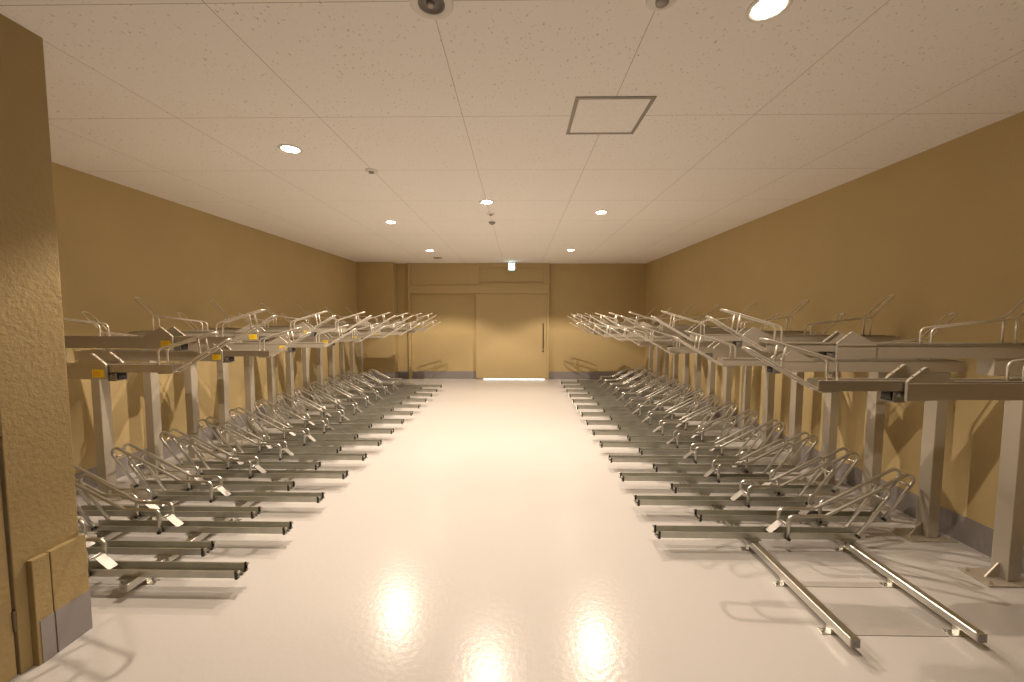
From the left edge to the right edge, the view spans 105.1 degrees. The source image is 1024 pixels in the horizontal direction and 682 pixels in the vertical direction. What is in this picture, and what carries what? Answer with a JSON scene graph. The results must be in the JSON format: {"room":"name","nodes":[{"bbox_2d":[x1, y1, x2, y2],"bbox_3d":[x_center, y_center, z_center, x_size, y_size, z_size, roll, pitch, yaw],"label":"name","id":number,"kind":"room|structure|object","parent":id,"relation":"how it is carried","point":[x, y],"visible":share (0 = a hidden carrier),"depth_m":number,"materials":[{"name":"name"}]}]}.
{"room":"bicycle parking room","nodes":[
{"label":"bicycle parking room","id":0,"kind":"room"},
{"bbox_2d":[0,14,78,673],"bbox_3d":[-3.061,0.186,-0.526,1.793,2.812,4.830,0,4,1],"label":"wall","id":1,"kind":"structure","parent":0,"point":[37,479],"depth_m":1.73,"materials":[{"name":"paint"}]},
{"bbox_2d":[0,427,17,681],"bbox_3d":[-2.139,0.434,1.156,0.119,2.088,0.970,0,4,1],"label":"door","id":2,"kind":"structure","parent":1,"relation":"in","point":[8,618],"depth_m":1.66,"materials":[{"name":"paint"}]},
{"bbox_2d":[26,534,88,664],"bbox_3d":[-2.116,1.199,1.842,0.028,0.485,0.216,0,4,1],"label":"trim","id":3,"kind":"structure","parent":1,"relation":"attached to","point":[57,576],"depth_m":1.80,"materials":[{"name":"paint"}]},
{"bbox_2d":[40,589,92,662],"bbox_3d":[-2.101,1.341,1.856,0.003,0.200,0.203,0,4,1],"label":"baseboard","id":4,"kind":"structure","parent":1,"relation":"attached to","point":[74,619],"depth_m":1.85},
{"bbox_2d":[52,162,358,473],"bbox_3d":[-3.797,-0.231,5.824,0.120,2.812,7.873,0,4,1],"label":"wall","id":5,"kind":"structure","parent":0,"point":[118,243],"depth_m":4.34,"materials":[{"name":"paint"}]},
{"bbox_2d":[74,372,358,494],"bbox_3d":[-3.740,1.092,5.708,0.006,0.187,7.470,0,4,1],"label":"baseboard","id":6,"kind":"structure","parent":5,"relation":"attached to","point":[166,454],"depth_m":4.32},
{"bbox_2d":[356,262,397,372],"bbox_3d":[-3.243,-0.469,9.483,0.873,2.812,0.283,0,4,1],"label":"wall","id":7,"kind":"structure","parent":0,"point":[376,281],"depth_m":9.32,"materials":[{"name":"paint"}]},
{"bbox_2d":[0,0,1023,263],"bbox_3d":[-0.321,-1.522,3.204,7.146,0.120,12.823,0,4,1],"label":"ceiling","id":8,"kind":"structure","parent":0,"point":[190,103],"depth_m":2.33,"materials":[{"name":"tile"}]},
{"bbox_2d":[409,0,453,19],"bbox_3d":[-0.323,-1.348,1.573,0.176,0.015,0.176,0,4,1],"label":"recessed light","id":9,"kind":"object","parent":8,"relation":"in","point":[429,9],"visible":1,"depth_m":1.59,"materials":[{"name":"white plastic"}]},
{"bbox_2d":[566,96,656,134],"bbox_3d":[0.599,-1.409,2.471,0.462,0.006,0.462,0,4,1],"label":"access hatch","id":10,"kind":"object","parent":8,"relation":"attached to","point":[600,114],"visible":1,"depth_m":2.44,"materials":[{"name":"metal"}]},
{"bbox_2d":[745,0,792,22],"bbox_3d":[1.039,-1.350,1.589,0.164,0.008,0.164,0,4,1],"label":"recessed light","id":11,"kind":"object","parent":8,"relation":"in","point":[758,11],"visible":1,"depth_m":1.60,"materials":[{"name":"white plastic"}]},
{"bbox_2d":[8,378,1023,681],"bbox_3d":[-0.315,1.355,4.143,7.146,0.120,14.320,0,4,1],"label":"floor","id":12,"kind":"structure","parent":0,"point":[491,536],"depth_m":2.25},
{"bbox_2d":[66,332,231,380],"bbox_3d":[-2.667,0.607,2.412,1.955,1.591,0.170,0,4,1],"label":"bike rack","id":13,"kind":"object","parent":12,"relation":"on","point":[109,366],"visible":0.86,"depth_m":2.34,"materials":[{"name":"metal"}]},
{"bbox_2d":[66,362,182,372],"bbox_3d":[-2.811,0.160,2.385,1.585,0.049,0.084,0,4,1],"label":"tray","id":14,"kind":"object","parent":13,"relation":"on","point":[76,367],"depth_m":2.34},
{"bbox_2d":[63,309,277,518],"bbox_3d":[-2.660,0.506,2.863,1.955,1.733,0.170,0,4,1],"label":"bike rack","id":15,"kind":"object","parent":12,"relation":"on","point":[160,337],"visible":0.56,"depth_m":2.79,"materials":[{"name":"metal"}]},
{"bbox_2d":[64,336,235,342],"bbox_3d":[-2.804,-0.012,2.832,1.585,0.049,0.084,0,4,1],"label":"tray","id":16,"kind":"object","parent":15,"relation":"on","point":[68,339],"depth_m":2.78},
{"bbox_2d":[75,311,311,500],"bbox_3d":[-2.653,0.547,3.324,1.955,1.591,0.170,0,4,1],"label":"bike rack","id":17,"kind":"object","parent":12,"relation":"on","point":[100,389],"visible":0.71,"depth_m":3.30,"materials":[{"name":"metal"}]},
{"bbox_2d":[81,349,274,356],"bbox_3d":[-2.797,0.100,3.297,1.585,0.049,0.084,0,4,1],"label":"tray","id":18,"kind":"object","parent":17,"relation":"on","point":[99,352],"depth_m":3.25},
{"bbox_2d":[88,423,351,592],"bbox_3d":[-2.381,1.178,5.241,0.701,0.082,6.182,0,4,1],"label":"track","id":19,"kind":"object","parent":12,"relation":"on","point":[128,585],"visible":0.1,"depth_m":2.63,"materials":[{"name":"metal"}]},
{"bbox_2d":[78,519,215,560],"bbox_3d":[-2.633,1.145,2.451,1.507,0.395,0.132,0,4,1],"label":"bike rack","id":20,"kind":"object","parent":19,"relation":"on","point":[161,549],"visible":0.55,"depth_m":2.47,"materials":[{"name":"metal"}]},
{"bbox_2d":[86,538,249,583],"bbox_3d":[-2.280,1.159,2.240,1.507,0.395,0.132,0,4,1],"label":"bike rack","id":21,"kind":"object","parent":19,"relation":"on","point":[103,565],"visible":0.46,"depth_m":2.25,"materials":[{"name":"metal"}]},
{"bbox_2d":[74,464,261,520],"bbox_3d":[-2.626,1.115,2.899,1.507,0.395,0.132,0,4,1],"label":"bike rack","id":22,"kind":"object","parent":19,"relation":"on","point":[224,513],"visible":0.62,"depth_m":2.88,"materials":[{"name":"metal"}]},
{"bbox_2d":[75,474,293,538],"bbox_3d":[-2.273,1.130,2.689,1.507,0.395,0.132,0,4,1],"label":"bike rack","id":23,"kind":"object","parent":19,"relation":"on","point":[172,524],"visible":0.89,"depth_m":2.67,"materials":[{"name":"metal"}]},
{"bbox_2d":[110,443,295,491],"bbox_3d":[-2.619,1.086,3.348,1.507,0.395,0.132,0,4,1],"label":"bike rack","id":24,"kind":"object","parent":19,"relation":"on","point":[257,486],"visible":0.77,"depth_m":3.32,"materials":[{"name":"metal"}]},
{"bbox_2d":[128,452,324,505],"bbox_3d":[-2.266,1.101,3.138,1.507,0.395,0.132,0,4,1],"label":"bike rack","id":25,"kind":"object","parent":19,"relation":"on","point":[222,494],"visible":0.87,"depth_m":3.12,"materials":[{"name":"metal"}]},
{"bbox_2d":[159,428,321,469],"bbox_3d":[-2.612,1.057,3.797,1.507,0.395,0.132,0,4,1],"label":"bike rack","id":26,"kind":"object","parent":19,"relation":"on","point":[212,464],"visible":0.8,"depth_m":3.77,"materials":[{"name":"metal"}]},
{"bbox_2d":[177,435,348,480],"bbox_3d":[-2.259,1.071,3.587,1.507,0.395,0.132,0,4,1],"label":"bike rack","id":27,"kind":"object","parent":19,"relation":"on","point":[259,472],"visible":0.98,"depth_m":3.56,"materials":[{"name":"metal"}]},
{"bbox_2d":[198,416,342,452],"bbox_3d":[-2.605,1.027,4.245,1.507,0.395,0.132,0,4,1],"label":"bike rack","id":28,"kind":"object","parent":19,"relation":"on","point":[266,448],"visible":0.68,"depth_m":4.22,"materials":[{"name":"metal"}]},
{"bbox_2d":[216,422,367,461],"bbox_3d":[-2.252,1.042,4.035,1.507,0.395,0.132,0,4,1],"label":"bike rack","id":29,"kind":"object","parent":19,"relation":"on","point":[288,455],"visible":0.79,"depth_m":4.01,"materials":[{"name":"metal"}]},
{"bbox_2d":[229,407,358,439],"bbox_3d":[-2.598,0.998,4.694,1.507,0.395,0.132,0,4,1],"label":"bike rack","id":30,"kind":"object","parent":19,"relation":"on","point":[290,435],"visible":0.7,"depth_m":4.67,"materials":[{"name":"metal"}]},
{"bbox_2d":[254,399,372,427],"bbox_3d":[-2.591,0.969,5.143,1.507,0.395,0.132,0,4,1],"label":"bike rack","id":31,"kind":"object","parent":19,"relation":"on","point":[310,424],"visible":0.6,"depth_m":5.11,"materials":[{"name":"metal"}]},
{"bbox_2d":[246,411,382,445],"bbox_3d":[-2.245,1.012,4.484,1.507,0.395,0.132,0,4,1],"label":"bike rack","id":32,"kind":"object","parent":19,"relation":"on","point":[310,441],"visible":0.83,"depth_m":4.46,"materials":[{"name":"metal"}]},
{"bbox_2d":[276,392,384,418],"bbox_3d":[-2.584,0.939,5.591,1.507,0.395,0.132,0,4,1],"label":"bike rack","id":33,"kind":"object","parent":19,"relation":"on","point":[328,416],"visible":0.62,"depth_m":5.56,"materials":[{"name":"metal"}]},
{"bbox_2d":[271,402,394,433],"bbox_3d":[-2.238,0.983,4.933,1.507,0.395,0.132,0,4,1],"label":"bike rack","id":34,"kind":"object","parent":19,"relation":"on","point":[329,429],"visible":0.8,"depth_m":4.91,"materials":[{"name":"metal"}]},
{"bbox_2d":[294,387,393,410],"bbox_3d":[-2.577,0.910,6.040,1.507,0.395,0.132,0,4,1],"label":"bike rack","id":35,"kind":"object","parent":19,"relation":"on","point":[298,389],"visible":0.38,"depth_m":6.02,"materials":[{"name":"metal"}]},
{"bbox_2d":[292,395,404,423],"bbox_3d":[-2.231,0.954,5.381,1.507,0.395,0.132,0,4,1],"label":"bike rack","id":36,"kind":"object","parent":19,"relation":"on","point":[345,419],"visible":0.77,"depth_m":5.35,"materials":[{"name":"metal"}]},
{"bbox_2d":[309,382,402,404],"bbox_3d":[-2.570,0.881,6.489,1.507,0.395,0.132,0,4,1],"label":"bike rack","id":37,"kind":"object","parent":19,"relation":"on","point":[336,394],"visible":0.57,"depth_m":6.47,"materials":[{"name":"metal"}]},
{"bbox_2d":[310,389,413,415],"bbox_3d":[-2.224,0.924,5.830,1.507,0.395,0.132,0,4,1],"label":"bike rack","id":38,"kind":"object","parent":19,"relation":"on","point":[353,412],"visible":0.76,"depth_m":5.80,"materials":[{"name":"metal"}]},
{"bbox_2d":[325,384,420,408],"bbox_3d":[-2.217,0.895,6.279,1.507,0.395,0.132,0,4,1],"label":"bike rack","id":39,"kind":"object","parent":19,"relation":"on","point":[365,405],"visible":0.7,"depth_m":6.25,"materials":[{"name":"metal"}]},
{"bbox_2d":[338,379,427,401],"bbox_3d":[-2.210,0.866,6.727,1.507,0.395,0.132,0,4,1],"label":"bike rack","id":40,"kind":"object","parent":19,"relation":"on","point":[343,380],"visible":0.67,"depth_m":6.70,"materials":[{"name":"metal"}]},
{"bbox_2d":[349,375,432,396],"bbox_3d":[-2.203,0.837,7.176,1.507,0.395,0.132,0,4,1],"label":"bike rack","id":41,"kind":"object","parent":19,"relation":"on","point":[387,393],"visible":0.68,"depth_m":7.15,"materials":[{"name":"metal"}]},
{"bbox_2d":[359,372,437,391],"bbox_3d":[-2.196,0.807,7.625,1.507,0.395,0.132,0,4,1],"label":"bike rack","id":42,"kind":"object","parent":19,"relation":"on","point":[393,386],"visible":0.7,"depth_m":7.59,"materials":[{"name":"metal"}]},
{"bbox_2d":[128,297,335,477],"bbox_3d":[-2.645,0.446,3.775,1.955,1.733,0.170,0,4,1],"label":"bike rack","id":43,"kind":"object","parent":12,"relation":"on","point":[150,380],"visible":0.63,"depth_m":3.76,"materials":[{"name":"metal"}]},
{"bbox_2d":[134,331,303,336],"bbox_3d":[-2.789,-0.071,3.744,1.585,0.049,0.084,0,4,1],"label":"tray","id":44,"kind":"object","parent":43,"relation":"on","point":[139,333],"depth_m":3.70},
{"bbox_2d":[177,312,355,460],"bbox_3d":[-2.638,0.487,4.236,1.955,1.591,0.170,0,4,1],"label":"bike rack","id":45,"kind":"object","parent":12,"relation":"on","point":[190,374],"visible":0.76,"depth_m":4.21,"materials":[{"name":"metal"}]},
{"bbox_2d":[236,342,327,347],"bbox_3d":[-2.783,0.041,4.209,1.585,0.049,0.084,0,4,1],"label":"tray","id":46,"kind":"object","parent":45,"relation":"on","point":[238,344],"depth_m":4.16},
{"bbox_2d":[205,300,371,445],"bbox_3d":[-2.631,0.387,4.687,1.955,1.733,0.170,0,4,1],"label":"bike rack","id":47,"kind":"object","parent":12,"relation":"on","point":[222,368],"visible":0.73,"depth_m":4.67,"materials":[{"name":"metal"}]},
{"bbox_2d":[228,328,345,331],"bbox_3d":[-2.775,-0.131,4.656,1.585,0.049,0.084,0,4,1],"label":"tray","id":48,"kind":"object","parent":47,"relation":"on","point":[229,329],"depth_m":4.61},
{"bbox_2d":[238,313,384,433],"bbox_3d":[-2.624,0.428,5.148,1.955,1.591,0.170,0,4,1],"label":"bike rack","id":49,"kind":"object","parent":12,"relation":"on","point":[325,337],"visible":0.56,"depth_m":5.13,"materials":[{"name":"metal"}]},
{"bbox_2d":[272,337,360,341],"bbox_3d":[-2.768,-0.019,5.121,1.585,0.049,0.084,0,4,1],"label":"tray","id":50,"kind":"object","parent":49,"relation":"on","point":[322,339],"depth_m":5.07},
{"bbox_2d":[260,303,395,424],"bbox_3d":[-2.616,0.327,5.599,1.955,1.733,0.170,0,4,1],"label":"bike rack","id":51,"kind":"object","parent":12,"relation":"on","point":[270,361],"visible":0.59,"depth_m":5.58,"materials":[{"name":"metal"}]},
{"bbox_2d":[280,313,404,416],"bbox_3d":[-2.610,0.368,6.060,1.955,1.591,0.170,0,4,1],"label":"bike rack","id":52,"kind":"object","parent":12,"relation":"on","point":[288,355],"visible":0.43,"depth_m":6.04,"materials":[{"name":"metal"}]},
{"bbox_2d":[297,305,412,409],"bbox_3d":[-2.602,0.267,6.511,1.955,1.733,0.170,0,4,1],"label":"bike rack","id":53,"kind":"object","parent":12,"relation":"on","point":[305,351],"visible":0.43,"depth_m":6.49,"materials":[{"name":"metal"}]},
{"bbox_2d":[297,324,392,327],"bbox_3d":[-2.746,-0.250,6.479,1.585,0.049,0.084,0,4,1],"label":"tray","id":54,"kind":"object","parent":53,"relation":"on","point":[391,326],"depth_m":6.43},
{"bbox_2d":[312,313,419,402],"bbox_3d":[-2.595,0.308,6.972,1.955,1.591,0.170,0,4,1],"label":"bike rack","id":55,"kind":"object","parent":12,"relation":"on","point":[319,356],"visible":0.39,"depth_m":6.95,"materials":[{"name":"metal"}]},
{"bbox_2d":[324,306,425,397],"bbox_3d":[-2.588,0.208,7.423,1.955,1.733,0.170,0,4,1],"label":"bike rack","id":56,"kind":"object","parent":12,"relation":"on","point":[330,348],"visible":0.48,"depth_m":7.40,"materials":[{"name":"metal"}]},
{"bbox_2d":[336,314,431,392],"bbox_3d":[-2.581,0.249,7.884,1.955,1.591,0.170,0,4,1],"label":"bike rack","id":57,"kind":"object","parent":12,"relation":"on","point":[341,344],"visible":0.38,"depth_m":7.86,"materials":[{"name":"metal"}]},
{"bbox_2d":[346,307,435,387],"bbox_3d":[-2.573,0.148,8.335,1.955,1.733,0.170,0,4,1],"label":"bike rack","id":58,"kind":"object","parent":12,"relation":"on","point":[351,344],"visible":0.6,"depth_m":8.31,"materials":[{"name":"metal"}]},
{"bbox_2d":[357,315,439,384],"bbox_3d":[-2.566,0.189,8.796,1.955,1.591,0.170,0,4,1],"label":"bike rack","id":59,"kind":"object","parent":12,"relation":"on","point":[360,344],"visible":0.4,"depth_m":8.77,"materials":[{"name":"metal"}]},
{"bbox_2d":[573,307,671,395],"bbox_3d":[2.176,0.198,7.717,1.978,1.733,0.170,0,4,1],"label":"bike rack","id":60,"kind":"object","parent":12,"relation":"on","point":[666,355],"visible":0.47,"depth_m":7.68,"materials":[{"name":"metal"}]},
{"bbox_2d":[576,314,680,400],"bbox_3d":[2.168,0.298,7.271,1.978,1.591,0.170,0,4,1],"label":"bike rack","id":61,"kind":"object","parent":12,"relation":"on","point":[675,356],"visible":0.34,"depth_m":7.23,"materials":[{"name":"metal"}]},
{"bbox_2d":[581,306,691,405],"bbox_3d":[2.162,0.257,6.815,1.978,1.733,0.170,0,4,1],"label":"bike rack","id":62,"kind":"object","parent":12,"relation":"on","point":[685,379],"visible":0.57,"depth_m":6.78,"materials":[{"name":"metal"}]},
{"bbox_2d":[584,314,703,412],"bbox_3d":[2.154,0.357,6.369,1.978,1.591,0.170,0,4,1],"label":"bike rack","id":63,"kind":"object","parent":12,"relation":"on","point":[698,357],"visible":0.49,"depth_m":6.32,"materials":[{"name":"metal"}]},
{"bbox_2d":[590,304,720,419],"bbox_3d":[2.147,0.316,5.913,1.978,1.733,0.170,0,4,1],"label":"bike rack","id":64,"kind":"object","parent":12,"relation":"on","point":[711,365],"visible":0.51,"depth_m":5.87,"materials":[{"name":"metal"}]},
{"bbox_2d":[611,326,718,328],"bbox_3d":[2.282,-0.201,5.877,1.585,0.049,0.084,0,4,1],"label":"tray","id":65,"kind":"object","parent":64,"relation":"on","point":[614,326],"depth_m":5.83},
{"bbox_2d":[595,315,737,428],"bbox_3d":[2.140,0.416,5.467,1.978,1.591,0.170,0,4,1],"label":"bike rack","id":66,"kind":"object","parent":12,"relation":"on","point":[727,375],"visible":0.27,"depth_m":5.42,"materials":[{"name":"metal"}]},
{"bbox_2d":[602,302,755,439],"bbox_3d":[2.133,0.374,5.011,1.978,1.733,0.170,0,4,1],"label":"bike rack","id":67,"kind":"object","parent":12,"relation":"on","point":[746,370],"visible":0.46,"depth_m":4.97,"materials":[{"name":"metal"}]},
{"bbox_2d":[627,328,742,331],"bbox_3d":[2.268,-0.142,4.975,1.585,0.049,0.084,0,4,1],"label":"tray","id":68,"kind":"object","parent":67,"relation":"on","point":[629,330],"depth_m":4.93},
{"bbox_2d":[610,313,778,451],"bbox_3d":[2.126,0.475,4.565,1.978,1.591,0.170,0,4,1],"label":"bike rack","id":69,"kind":"object","parent":12,"relation":"on","point":[769,378],"visible":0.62,"depth_m":4.52,"materials":[{"name":"metal"}]},
{"bbox_2d":[638,341,731,345],"bbox_3d":[2.260,0.029,4.534,1.585,0.049,0.084,0,4,1],"label":"tray","id":70,"kind":"object","parent":69,"relation":"on","point":[641,343],"depth_m":4.50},
{"bbox_2d":[621,299,813,466],"bbox_3d":[2.119,0.433,4.109,1.978,1.733,0.170,0,4,1],"label":"bike rack","id":71,"kind":"object","parent":12,"relation":"on","point":[796,395],"visible":0.61,"depth_m":4.07,"materials":[{"name":"metal"}]},
{"bbox_2d":[652,330,808,334],"bbox_3d":[2.253,-0.083,4.073,1.585,0.049,0.084,0,4,1],"label":"tray","id":72,"kind":"object","parent":71,"relation":"on","point":[711,332],"depth_m":4.03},
{"bbox_2d":[633,313,847,485],"bbox_3d":[2.112,0.534,3.663,1.978,1.591,0.170,0,4,1],"label":"bike rack","id":73,"kind":"object","parent":12,"relation":"on","point":[716,349],"visible":0.59,"depth_m":3.62,"materials":[{"name":"metal"}]},
{"bbox_2d":[667,347,755,352],"bbox_3d":[2.246,0.088,3.632,1.585,0.049,0.084,0,4,1],"label":"tray","id":74,"kind":"object","parent":73,"relation":"on","point":[669,349],"depth_m":3.60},
{"bbox_2d":[651,295,900,509],"bbox_3d":[2.109,0.492,3.207,1.970,1.733,0.170,0,4,1],"label":"bike rack","id":75,"kind":"object","parent":12,"relation":"on","point":[875,412],"visible":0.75,"depth_m":3.17,"materials":[{"name":"metal"}]},
{"bbox_2d":[689,334,894,340],"bbox_3d":[2.247,-0.024,3.171,1.585,0.049,0.084,0,4,1],"label":"tray","id":76,"kind":"object","parent":75,"relation":"on","point":[754,337],"depth_m":3.12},
{"bbox_2d":[673,312,964,542],"bbox_3d":[2.104,0.593,2.761,1.965,1.591,0.170,0,4,1],"label":"bike rack","id":77,"kind":"object","parent":12,"relation":"on","point":[926,529],"visible":0.69,"depth_m":2.72,"materials":[{"name":"metal"}]},
{"bbox_2d":[717,358,956,365],"bbox_3d":[2.245,0.147,2.729,1.585,0.049,0.084,0,4,1],"label":"tray","id":78,"kind":"object","parent":77,"relation":"on","point":[722,361],"depth_m":2.68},
{"bbox_2d":[656,448,987,647],"bbox_3d":[1.928,1.182,5.302,0.701,0.082,7.025,0,4,1],"label":"track","id":79,"kind":"object","parent":12,"relation":"on","point":[834,626],"visible":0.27,"depth_m":2.12,"materials":[{"name":"metal"}]},
{"bbox_2d":[566,373,644,391],"bbox_3d":[1.794,0.819,7.564,1.507,0.395,0.132,0,4,1],"label":"bike rack","id":80,"kind":"object","parent":79,"relation":"on","point":[630,379],"visible":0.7,"depth_m":7.54,"materials":[{"name":"metal"}]},
{"bbox_2d":[569,377,653,397],"bbox_3d":[1.787,0.848,7.115,1.507,0.395,0.132,0,4,1],"label":"bike rack","id":81,"kind":"object","parent":79,"relation":"on","point":[650,378],"visible":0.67,"depth_m":7.09,"materials":[{"name":"metal"}]},
{"bbox_2d":[572,381,662,402],"bbox_3d":[1.780,0.877,6.667,1.507,0.395,0.132,0,4,1],"label":"bike rack","id":82,"kind":"object","parent":79,"relation":"on","point":[622,399],"visible":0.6,"depth_m":6.64,"materials":[{"name":"metal"}]},
{"bbox_2d":[576,386,672,408],"bbox_3d":[1.773,0.907,6.218,1.507,0.395,0.132,0,4,1],"label":"bike rack","id":83,"kind":"object","parent":79,"relation":"on","point":[626,406],"visible":0.74,"depth_m":6.20,"materials":[{"name":"metal"}]},
{"bbox_2d":[580,391,685,416],"bbox_3d":[1.766,0.936,5.769,1.507,0.395,0.132,0,4,1],"label":"bike rack","id":84,"kind":"object","parent":79,"relation":"on","point":[638,413],"visible":0.75,"depth_m":5.75,"materials":[{"name":"metal"}]},
{"bbox_2d":[585,397,699,424],"bbox_3d":[1.759,0.965,5.321,1.507,0.395,0.132,0,4,1],"label":"bike rack","id":85,"kind":"object","parent":79,"relation":"on","point":[588,422],"visible":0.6,"depth_m":5.30,"materials":[{"name":"metal"}]},
{"bbox_2d":[596,383,690,405],"bbox_3d":[2.152,0.893,6.436,1.507,0.395,0.132,0,4,1],"label":"bike rack","id":86,"kind":"object","parent":79,"relation":"on","point":[687,385],"visible":0.47,"depth_m":6.41,"materials":[{"name":"metal"}]},
{"bbox_2d":[602,388,703,412],"bbox_3d":[2.145,0.922,5.988,1.507,0.395,0.132,0,4,1],"label":"bike rack","id":87,"kind":"object","parent":79,"relation":"on","point":[698,389],"visible":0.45,"depth_m":5.97,"materials":[{"name":"metal"}]},
{"bbox_2d":[591,405,716,435],"bbox_3d":[1.752,0.995,4.872,1.507,0.395,0.132,0,4,1],"label":"bike rack","id":88,"kind":"object","parent":79,"relation":"on","point":[656,431],"visible":0.71,"depth_m":4.85,"materials":[{"name":"metal"}]},
{"bbox_2d":[609,394,719,420],"bbox_3d":[2.138,0.952,5.539,1.507,0.395,0.132,0,4,1],"label":"bike rack","id":89,"kind":"object","parent":79,"relation":"on","point":[666,417],"visible":0.59,"depth_m":5.52,"materials":[{"name":"metal"}]},
{"bbox_2d":[599,414,736,448],"bbox_3d":[1.745,1.024,4.423,1.507,0.395,0.132,0,4,1],"label":"bike rack","id":90,"kind":"object","parent":79,"relation":"on","point":[644,444],"visible":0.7,"depth_m":4.40,"materials":[{"name":"metal"}]},
{"bbox_2d":[617,401,737,430],"bbox_3d":[2.131,0.981,5.090,1.507,0.395,0.132,0,4,1],"label":"bike rack","id":91,"kind":"object","parent":79,"relation":"on","point":[679,426],"visible":0.66,"depth_m":5.07,"materials":[{"name":"metal"}]},
{"bbox_2d":[608,425,762,463],"bbox_3d":[1.738,1.053,3.974,1.507,0.395,0.132,0,4,1],"label":"bike rack","id":92,"kind":"object","parent":79,"relation":"on","point":[688,458],"visible":0.82,"depth_m":3.95,"materials":[{"name":"metal"}]},
{"bbox_2d":[626,409,758,441],"bbox_3d":[2.124,1.010,4.642,1.507,0.395,0.132,0,4,1],"label":"bike rack","id":93,"kind":"object","parent":79,"relation":"on","point":[697,438],"visible":0.71,"depth_m":4.62,"materials":[{"name":"metal"}]},
{"bbox_2d":[619,439,793,483],"bbox_3d":[1.731,1.083,3.526,1.507,0.395,0.132,0,4,1],"label":"bike rack","id":94,"kind":"object","parent":79,"relation":"on","point":[710,476],"visible":0.87,"depth_m":3.50,"materials":[{"name":"metal"}]},
{"bbox_2d":[638,419,785,455],"bbox_3d":[2.117,1.040,4.193,1.507,0.395,0.132,0,4,1],"label":"bike rack","id":95,"kind":"object","parent":79,"relation":"on","point":[642,451],"visible":0.8,"depth_m":4.17,"materials":[{"name":"metal"}]},
{"bbox_2d":[633,456,835,509],"bbox_3d":[1.724,1.112,3.077,1.507,0.395,0.132,0,4,1],"label":"bike rack","id":96,"kind":"object","parent":79,"relation":"on","point":[714,502],"visible":0.89,"depth_m":3.06,"materials":[{"name":"metal"}]},
{"bbox_2d":[652,432,817,473],"bbox_3d":[2.110,1.069,3.744,1.507,0.395,0.132,0,4,1],"label":"bike rack","id":97,"kind":"object","parent":79,"relation":"on","point":[678,468],"visible":0.94,"depth_m":3.72,"materials":[{"name":"metal"}]},
{"bbox_2d":[670,447,859,495],"bbox_3d":[2.103,1.099,3.296,1.507,0.395,0.132,0,4,1],"label":"bike rack","id":98,"kind":"object","parent":79,"relation":"on","point":[700,489],"visible":0.89,"depth_m":3.28,"materials":[{"name":"metal"}]},
{"bbox_2d":[652,480,891,545],"bbox_3d":[1.716,1.141,2.628,1.507,0.395,0.132,0,4,1],"label":"bike rack","id":99,"kind":"object","parent":79,"relation":"on","point":[775,530],"visible":0.99,"depth_m":2.61,"materials":[{"name":"metal"}]},
{"bbox_2d":[693,468,914,526],"bbox_3d":[2.096,1.128,2.847,1.507,0.395,0.132,0,4,1],"label":"bike rack","id":100,"kind":"object","parent":79,"relation":"on","point":[729,516],"visible":0.8,"depth_m":2.83,"materials":[{"name":"metal"}]},
{"bbox_2d":[705,299,1023,587],"bbox_3d":[2.102,0.551,2.305,1.955,1.733,0.170,0,4,1],"label":"bike rack","id":101,"kind":"object","parent":12,"relation":"on","point":[993,359],"visible":0.87,"depth_m":2.27,"materials":[{"name":"metal"}]},
{"bbox_2d":[758,342,1023,351],"bbox_3d":[2.248,0.035,2.269,1.585,0.049,0.084,0,4,1],"label":"tray","id":102,"kind":"object","parent":101,"relation":"on","point":[810,346],"depth_m":2.22,"materials":[{"name":"metal"}]},
{"bbox_2d":[741,338,1023,402],"bbox_3d":[2.075,0.652,1.859,1.995,1.591,0.170,0,4,1],"label":"bike rack","id":103,"kind":"object","parent":12,"relation":"on","point":[903,384],"visible":1,"depth_m":1.80,"materials":[{"name":"metal"}]},
{"bbox_2d":[806,378,1023,390],"bbox_3d":[2.201,0.206,1.828,1.585,0.049,0.084,0,4,1],"label":"tray","id":104,"kind":"object","parent":103,"relation":"on","point":[820,384],"depth_m":1.80,"materials":[{"name":"metal"}]},
{"bbox_2d":[397,264,645,378],"bbox_3d":[-0.224,-0.473,9.637,6.906,2.812,0.120,0,4,1],"label":"wall","id":105,"kind":"structure","parent":0,"point":[619,289],"depth_m":9.57,"materials":[{"name":"paint"}]},
{"bbox_2d":[407,263,548,379],"bbox_3d":[-0.812,-0.468,9.532,3.407,2.812,0.110,0,4,1],"label":"trim","id":106,"kind":"structure","parent":105,"relation":"attached to","point":[408,264],"depth_m":9.49,"materials":[{"name":"paint"}]},
{"bbox_2d":[410,263,546,284],"bbox_3d":[-0.803,-1.608,9.465,3.300,0.527,0.095,0,4,1],"label":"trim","id":107,"kind":"structure","parent":105,"relation":"attached to","point":[420,273],"depth_m":9.44,"materials":[{"name":"paint"}]},
{"bbox_2d":[410,285,546,293],"bbox_3d":[-0.804,-1.245,9.483,3.300,0.200,0.105,0,4,1],"label":"trim","id":108,"kind":"structure","parent":105,"relation":"attached to","point":[414,289],"depth_m":9.43,"materials":[{"name":"paint"}]},
{"bbox_2d":[364,371,643,379],"bbox_3d":[-0.229,0.850,9.519,6.894,0.187,0.289,0,4,1],"label":"baseboard","id":109,"kind":"structure","parent":105,"relation":"attached to","point":[402,374],"depth_m":9.64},
{"bbox_2d":[476,294,546,378],"bbox_3d":[-0.017,-0.111,9.505,1.710,2.058,0.106,0,4,1],"label":"door","id":110,"kind":"structure","parent":105,"relation":"in","point":[511,329],"depth_m":9.51,"materials":[{"name":"paint"}]},
{"bbox_2d":[644,111,1023,542],"bbox_3d":[3.189,-0.049,3.245,0.120,2.812,12.823,0,4,1],"label":"wall","id":111,"kind":"structure","parent":0,"point":[939,230],"depth_m":3.21,"materials":[{"name":"paint"}]},
{"bbox_2d":[644,373,1023,573],"bbox_3d":[3.124,1.261,3.332,0.006,0.187,12.583,0,4,1],"label":"baseboard","id":112,"kind":"structure","parent":111,"relation":"attached to","point":[971,533],"depth_m":3.02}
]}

